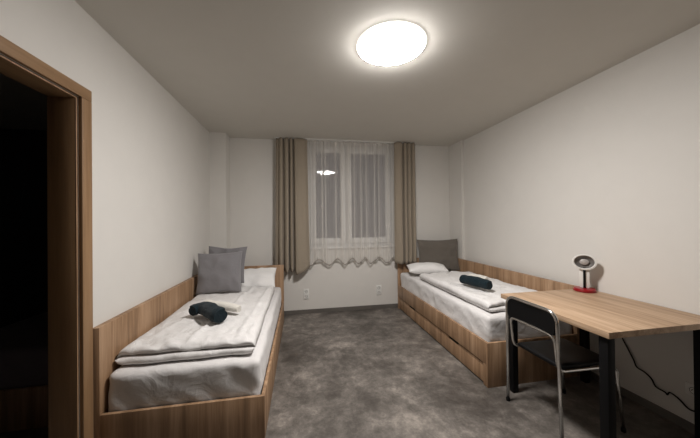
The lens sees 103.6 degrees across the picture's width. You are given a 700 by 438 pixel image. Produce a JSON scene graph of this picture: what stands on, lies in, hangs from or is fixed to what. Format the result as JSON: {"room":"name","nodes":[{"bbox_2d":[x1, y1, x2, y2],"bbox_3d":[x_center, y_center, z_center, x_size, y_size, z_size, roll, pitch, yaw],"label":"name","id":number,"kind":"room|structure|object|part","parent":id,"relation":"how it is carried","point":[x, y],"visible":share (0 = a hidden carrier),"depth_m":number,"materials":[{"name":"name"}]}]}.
{"room":"dormitory bedroom","nodes":[
{"label":"dormitory bedroom","id":0,"kind":"room"},
{"bbox_2d":[0,0,230,437],"bbox_3d":[-1.240,0.104,0.531,0.330,2.530,6.688,-1,0,-10],"label":"wall","id":1,"kind":"structure","parent":0,"point":[161,179],"depth_m":1.92,"materials":[{"name":"paint"}]},
{"bbox_2d":[0,35,93,437],"bbox_3d":[-1.424,0.328,1.033,0.153,2.092,1.007,-1,0,-10],"label":"door frame","id":2,"kind":"structure","parent":1,"relation":"in","point":[62,207],"depth_m":1.45,"materials":[{"name":"brown wood"}]},
{"bbox_3d":[-1.368,-0.688,1.050,0.018,0.062,1.007,-1,0,-10],"label":"head casing","id":3,"kind":"part","parent":2,"relation":"part of","materials":[{"name":"brown wood"}]},
{"bbox_3d":[-1.357,0.358,1.044,0.018,2.030,1.007,-1,0,-10],"label":"casing","id":4,"kind":"part","parent":2,"relation":"part of","materials":[{"name":"brown wood"}]},
{"bbox_2d":[0,128,449,327],"bbox_3d":[-1.482,0.125,4.013,6.608,2.530,0.250,-1,0,-10],"label":"wall","id":5,"kind":"structure","parent":0,"point":[252,161],"depth_m":3.91,"materials":[{"name":"paint"}]},
{"bbox_2d":[303,289,308,298],"bbox_3d":[-0.639,1.097,4.021,0.080,0.148,0.020,-1,0,-10],"label":"wall socket","id":6,"kind":"object","parent":5,"relation":"attached to","point":[305,291],"visible":1,"depth_m":4.02,"materials":[{"name":"white plastic"}]},
{"bbox_2d":[284,303,397,314],"bbox_3d":[-0.018,1.346,4.135,3.332,0.060,0.012,-1,0,-10],"label":"baseboard","id":7,"kind":"structure","parent":5,"relation":"attached to","point":[351,308],"depth_m":4.11,"materials":[{"name":"grey plastic"}]},
{"bbox_2d":[274,137,414,248],"bbox_3d":[-0.053,-0.358,4.185,2.090,1.592,0.325,-1,0,-10],"label":"window","id":8,"kind":"structure","parent":5,"relation":"in","point":[350,189],"depth_m":4.26,"materials":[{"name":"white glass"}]},
{"bbox_2d":[275,137,309,274],"bbox_3d":[-0.815,-0.177,3.887,0.478,1.920,0.108,-1,0,-10],"label":"curtain","id":9,"kind":"object","parent":8,"relation":"hanging from","point":[292,247],"visible":0.98,"depth_m":3.87,"materials":[{"name":"beige fabric"}]},
{"bbox_3d":[-0.336,-0.348,4.233,0.544,1.455,0.060,-1,0,-10],"label":"sash","id":10,"kind":"part","parent":8,"relation":"part of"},
{"bbox_3d":[-0.335,-0.359,4.230,0.374,1.306,0.004,-1,0,-10],"label":"pane","id":11,"kind":"part","parent":8,"relation":"part of","materials":[{"name":"clear glass"}]},
{"bbox_3d":[-0.039,-1.150,4.068,2.090,0.010,0.077,-1,0,-10],"label":"curtain rail","id":12,"kind":"part","parent":8,"relation":"part of","materials":[{"name":"grey metal"}]},
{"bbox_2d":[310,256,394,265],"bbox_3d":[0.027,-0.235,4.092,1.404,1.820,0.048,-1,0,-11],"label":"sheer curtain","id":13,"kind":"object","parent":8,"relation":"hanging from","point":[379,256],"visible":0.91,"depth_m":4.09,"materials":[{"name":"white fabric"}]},
{"bbox_3d":[0.042,0.425,4.207,1.430,0.024,0.165,-1,0,-10],"label":"sill","id":14,"kind":"part","parent":8,"relation":"part of","materials":[{"name":"white plastic"}]},
{"bbox_3d":[0.289,-0.354,4.346,0.714,1.455,0.060,-1,0,-10],"label":"sash","id":15,"kind":"part","parent":8,"relation":"part of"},
{"bbox_3d":[0.289,-0.365,4.343,0.544,1.306,0.004,-1,0,-10],"label":"pane","id":16,"kind":"part","parent":8,"relation":"part of","materials":[{"name":"clear glass"}]},
{"bbox_2d":[394,142,416,263],"bbox_3d":[0.842,-0.238,4.162,0.354,1.830,0.088,-1,0,-8],"label":"curtain","id":17,"kind":"object","parent":8,"relation":"hanging from","point":[404,153],"visible":1,"depth_m":4.14,"materials":[{"name":"beige fabric"}]},
{"bbox_2d":[376,285,380,294],"bbox_3d":[0.443,1.086,4.216,0.080,0.148,0.020,-1,0,-10],"label":"wall socket","id":18,"kind":"object","parent":5,"relation":"attached to","point":[378,287],"visible":1,"depth_m":4.21,"materials":[{"name":"white plastic"}]},
{"bbox_2d":[0,307,694,437],"bbox_3d":[-0.934,1.426,0.628,6.758,0.120,7.088,-1,0,-10],"label":"floor","id":19,"kind":"structure","parent":0,"point":[369,373],"depth_m":2.12,"materials":[{"name":"carpet"}]},
{"bbox_2d":[0,385,47,432],"bbox_3d":[-2.383,1.143,2.727,1.098,0.500,1.890,-1,0,-10],"label":"bed","id":20,"kind":"object","parent":19,"relation":"on","point":[24,408],"visible":0.02,"depth_m":1.81,"materials":[{"name":"brown wood"}]},
{"bbox_2d":[93,265,283,437],"bbox_3d":[-1.175,0.999,2.650,0.933,0.761,2.077,-1,0,-10],"label":"bed","id":21,"kind":"object","parent":19,"relation":"on","point":[245,416],"visible":0.5,"depth_m":1.67,"materials":[{"name":"brown wood"}]},
{"bbox_3d":[-1.614,1.004,2.571,0.040,0.761,2.077,-1,0,-10],"label":"panel","id":22,"kind":"part","parent":21,"relation":"part of","materials":[{"name":"brown wood"}]},
{"bbox_3d":[-0.970,1.237,1.641,0.893,0.270,0.022,-1,0,-10],"label":"footboard","id":23,"kind":"part","parent":21,"relation":"part of","materials":[{"name":"brown wood"}]},
{"bbox_2d":[108,287,280,411],"bbox_3d":[-1.166,1.032,2.650,0.862,0.264,2.020,-1,0,-10],"label":"mattress","id":24,"kind":"object","parent":21,"relation":"on","point":[132,386],"visible":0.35,"depth_m":1.68,"materials":[{"name":"white fabric"}]},
{"bbox_2d":[115,286,273,364],"bbox_3d":[-1.158,0.835,2.490,0.814,0.118,1.570,-1,0,-10],"label":"duvet","id":25,"kind":"object","parent":24,"relation":"on","point":[181,336],"visible":0.84,"depth_m":1.90,"materials":[{"name":"white fabric"}]},
{"bbox_2d":[189,301,227,322],"bbox_3d":[-1.117,0.727,2.184,0.378,0.113,0.148,-1,0,34],"label":"rolled towel","id":26,"kind":"object","parent":25,"relation":"on","point":[215,313],"visible":1,"depth_m":2.11,"materials":[{"name":"black fabric"}]},
{"bbox_2d":[196,251,241,294],"bbox_3d":[-1.416,0.581,2.995,0.464,0.435,0.201,-1,0,-13],"label":"cushion","id":27,"kind":"object","parent":25,"relation":"on","point":[216,272],"visible":1,"depth_m":2.94,"materials":[{"name":"grey fabric"}]},
{"bbox_2d":[205,300,240,312],"bbox_3d":[-1.072,0.732,2.322,0.343,0.080,0.075,-1,0,17],"label":"rolled towel","id":28,"kind":"object","parent":25,"relation":"on","point":[231,307],"visible":0.62,"depth_m":2.28,"materials":[{"name":"white fabric"}]},
{"bbox_2d":[209,246,246,282],"bbox_3d":[-1.479,0.543,3.296,0.465,0.442,0.168,-1,0,-7],"label":"cushion","id":29,"kind":"object","parent":24,"relation":"on","point":[212,250],"visible":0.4,"depth_m":3.31,"materials":[{"name":"grey fabric"}]},
{"bbox_2d":[241,267,275,287],"bbox_3d":[-1.264,0.760,3.478,0.649,0.248,0.318,-1,0,-10],"label":"pillow","id":30,"kind":"object","parent":24,"relation":"on","point":[259,277],"visible":0.5,"depth_m":3.43,"materials":[{"name":"white fabric"}]},
{"bbox_3d":[-1.337,1.006,3.664,0.893,0.761,0.022,-1,0,-10],"label":"headboard","id":31,"kind":"part","parent":21,"relation":"part of","materials":[{"name":"brown wood"}]},
{"bbox_3d":[-0.724,1.240,2.729,0.022,0.270,2.033,-1,0,-10],"label":"rail","id":32,"kind":"part","parent":21,"relation":"part of","materials":[{"name":"brown wood"}]},
{"bbox_2d":[397,258,579,387],"bbox_3d":[1.359,0.975,3.303,0.902,0.763,2.067,-1,0,-10],"label":"bed","id":33,"kind":"object","parent":19,"relation":"on","point":[486,360],"visible":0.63,"depth_m":2.56,"materials":[{"name":"brown wood"}]},
{"bbox_3d":[0.848,1.271,3.697,0.012,0.158,0.987,-1,0,-10],"label":"drawer","id":34,"kind":"part","parent":33,"relation":"part of","materials":[{"name":"brown wood"}]},
{"bbox_3d":[1.158,0.983,4.306,0.862,0.763,0.022,-1,0,-10],"label":"headboard","id":35,"kind":"part","parent":33,"relation":"part of","materials":[{"name":"brown wood"}]},
{"bbox_3d":[0.927,1.091,3.225,0.022,0.175,2.023,-1,0,-10],"label":"rail","id":36,"kind":"part","parent":33,"relation":"part of","materials":[{"name":"brown wood"}]},
{"bbox_3d":[1.021,1.264,2.736,0.012,0.158,0.954,-1,0,-10],"label":"drawer","id":37,"kind":"part","parent":33,"relation":"part of","materials":[{"name":"brown wood"}]},
{"bbox_3d":[1.106,1.264,2.245,0.022,0.180,0.034,-1,0,-10],"label":"corner post","id":38,"kind":"part","parent":33,"relation":"part of","materials":[{"name":"brown wood"}]},
{"bbox_2d":[400,271,571,341],"bbox_3d":[1.351,0.925,3.300,0.835,0.257,2.012,-1,0,-10],"label":"mattress","id":39,"kind":"object","parent":33,"relation":"on","point":[490,326],"visible":0.31,"depth_m":2.52,"materials":[{"name":"white fabric"}]},
{"bbox_2d":[407,262,448,273],"bbox_3d":[1.093,0.700,3.916,0.540,0.160,0.266,-1,0,3],"label":"pillow","id":40,"kind":"object","parent":39,"relation":"on","point":[426,267],"visible":0.87,"depth_m":3.81,"materials":[{"name":"white fabric"}]},
{"bbox_2d":[416,239,459,269],"bbox_3d":[1.319,0.534,4.132,0.621,0.475,0.168,-1,0,8],"label":"cushion","id":41,"kind":"object","parent":39,"relation":"on","point":[444,252],"visible":0.8,"depth_m":4.09,"materials":[{"name":"grey fabric"}]},
{"bbox_2d":[419,271,535,311],"bbox_3d":[1.407,0.740,3.063,0.774,0.104,1.413,-1,0,-10],"label":"duvet","id":42,"kind":"object","parent":39,"relation":"on","point":[490,300],"visible":0.66,"depth_m":2.80,"materials":[{"name":"white fabric"}]},
{"bbox_2d":[459,275,492,289],"bbox_3d":[1.299,0.649,2.854,0.107,0.104,0.340,0,0,-25],"label":"rolled towel","id":43,"kind":"object","parent":42,"relation":"on","point":[474,281],"visible":1,"depth_m":2.80,"materials":[{"name":"fabric"}]},
{"bbox_2d":[468,273,488,279],"bbox_3d":[1.444,0.661,3.101,0.076,0.072,0.216,0,0,-30],"label":"rolled towel","id":44,"kind":"object","parent":42,"relation":"on","point":[470,274],"visible":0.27,"depth_m":3.07,"materials":[{"name":"white fabric"}]},
{"bbox_3d":[1.783,0.971,3.380,0.040,0.763,2.067,-1,0,-10],"label":"panel","id":45,"kind":"part","parent":33,"relation":"part of","materials":[{"name":"brown wood"}]},
{"bbox_3d":[1.523,1.171,2.293,0.862,0.357,0.022,-1,0,-10],"label":"footboard","id":46,"kind":"part","parent":33,"relation":"part of","materials":[{"name":"brown wood"}]},
{"bbox_2d":[505,296,626,437],"bbox_3d":[1.451,0.952,1.898,0.515,0.793,0.437,-1,0,-10],"label":"chair","id":47,"kind":"object","parent":19,"relation":"on","point":[563,354],"visible":0.91,"depth_m":1.81,"materials":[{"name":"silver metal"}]},
{"bbox_3d":[1.213,0.643,1.857,0.024,0.134,0.382,-1,0,-10],"label":"backrest","id":48,"kind":"part","parent":47,"relation":"part of","materials":[{"name":"black plastic"}]},
{"bbox_3d":[1.222,0.950,1.857,0.045,0.785,0.431,-1,0,-10],"label":"leg frame","id":49,"kind":"part","parent":47,"relation":"part of","materials":[{"name":"silver metal"}]},
{"bbox_3d":[1.459,0.920,1.900,0.400,0.034,0.345,-1,0,-10],"label":"seat","id":50,"kind":"part","parent":47,"relation":"part of","materials":[{"name":"black plastic"}]},
{"bbox_2d":[501,289,699,437],"bbox_3d":[1.690,0.970,1.901,0.816,0.751,0.792,-1,0,-10],"label":"desk","id":51,"kind":"object","parent":19,"relation":"on","point":[611,317],"visible":0.84,"depth_m":1.64,"materials":[{"name":"brown wood"}]},
{"bbox_3d":[1.281,0.993,2.164,0.048,0.716,0.048,-1,0,-10],"label":"leg","id":52,"kind":"part","parent":51,"relation":"part of","materials":[{"name":"black metal"}]},
{"bbox_2d":[572,254,596,292],"bbox_3d":[1.931,0.441,2.271,0.148,0.305,0.148,-1,0,-10],"label":"desk lamp","id":53,"kind":"object","parent":51,"relation":"on","point":[584,263],"visible":1,"depth_m":2.26,"materials":[{"name":"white plastic"}]},
{"bbox_3d":[1.927,0.482,2.264,0.017,0.169,0.007,-1,0,40],"label":"stem","id":54,"kind":"part","parent":53,"relation":"part of","materials":[{"name":"black plastic"}]},
{"bbox_3d":[1.944,0.987,2.284,0.048,0.716,0.048,-1,0,-10],"label":"leg","id":55,"kind":"part","parent":51,"relation":"part of","materials":[{"name":"black metal"}]},
{"bbox_3d":[1.396,0.988,1.494,0.048,0.716,0.048,-1,0,-10],"label":"leg","id":56,"kind":"part","parent":51,"relation":"part of","materials":[{"name":"black metal"}]},
{"bbox_3d":[2.064,0.982,1.614,0.048,0.716,0.048,-1,0,-10],"label":"leg","id":57,"kind":"part","parent":51,"relation":"part of","materials":[{"name":"black metal"}]},
{"bbox_2d":[0,0,699,146],"bbox_3d":[-0.962,-1.224,0.642,6.758,0.120,7.088,-1,0,-10],"label":"ceiling","id":58,"kind":"structure","parent":0,"point":[252,69],"depth_m":2.00,"materials":[{"name":"paint"}]},
{"bbox_2d":[357,22,425,65],"bbox_3d":[0.278,-1.146,1.862,0.458,0.048,0.458,-1,0,-10],"label":"ceiling lamp","id":59,"kind":"object","parent":58,"relation":"attached to","point":[391,43],"visible":1,"depth_m":1.79,"materials":[{"name":"white plastic"}]},
{"bbox_2d":[449,24,699,423],"bbox_3d":[2.293,0.070,1.169,0.188,2.530,6.688,-1,0,-10],"label":"wall","id":60,"kind":"structure","parent":0,"point":[606,167],"depth_m":2.15,"materials":[{"name":"paint"}]},
{"bbox_2d":[590,371,694,434],"bbox_3d":[2.276,1.304,0.981,0.012,0.060,6.340,-1,0,-10],"label":"baseboard","id":61,"kind":"structure","parent":60,"relation":"attached to","point":[656,409],"depth_m":1.89,"materials":[{"name":"grey plastic"}]},
{"bbox_2d":[622,338,693,411],"bbox_3d":[2.099,0.962,1.922,0.009,0.484,0.458,-1,0,-10],"label":"power cable","id":62,"kind":"object","parent":60,"relation":"attached to","point":[668,393],"visible":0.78,"depth_m":1.91,"materials":[{"name":"black plastic"}]},
{"bbox_2d":[685,381,693,396],"bbox_3d":[2.138,1.070,1.714,0.020,0.077,0.080,-1,0,-10],"label":"wall socket","id":63,"kind":"object","parent":60,"relation":"attached to","point":[689,387],"visible":0.59,"depth_m":1.73,"materials":[{"name":"white plastic"}]}
]}

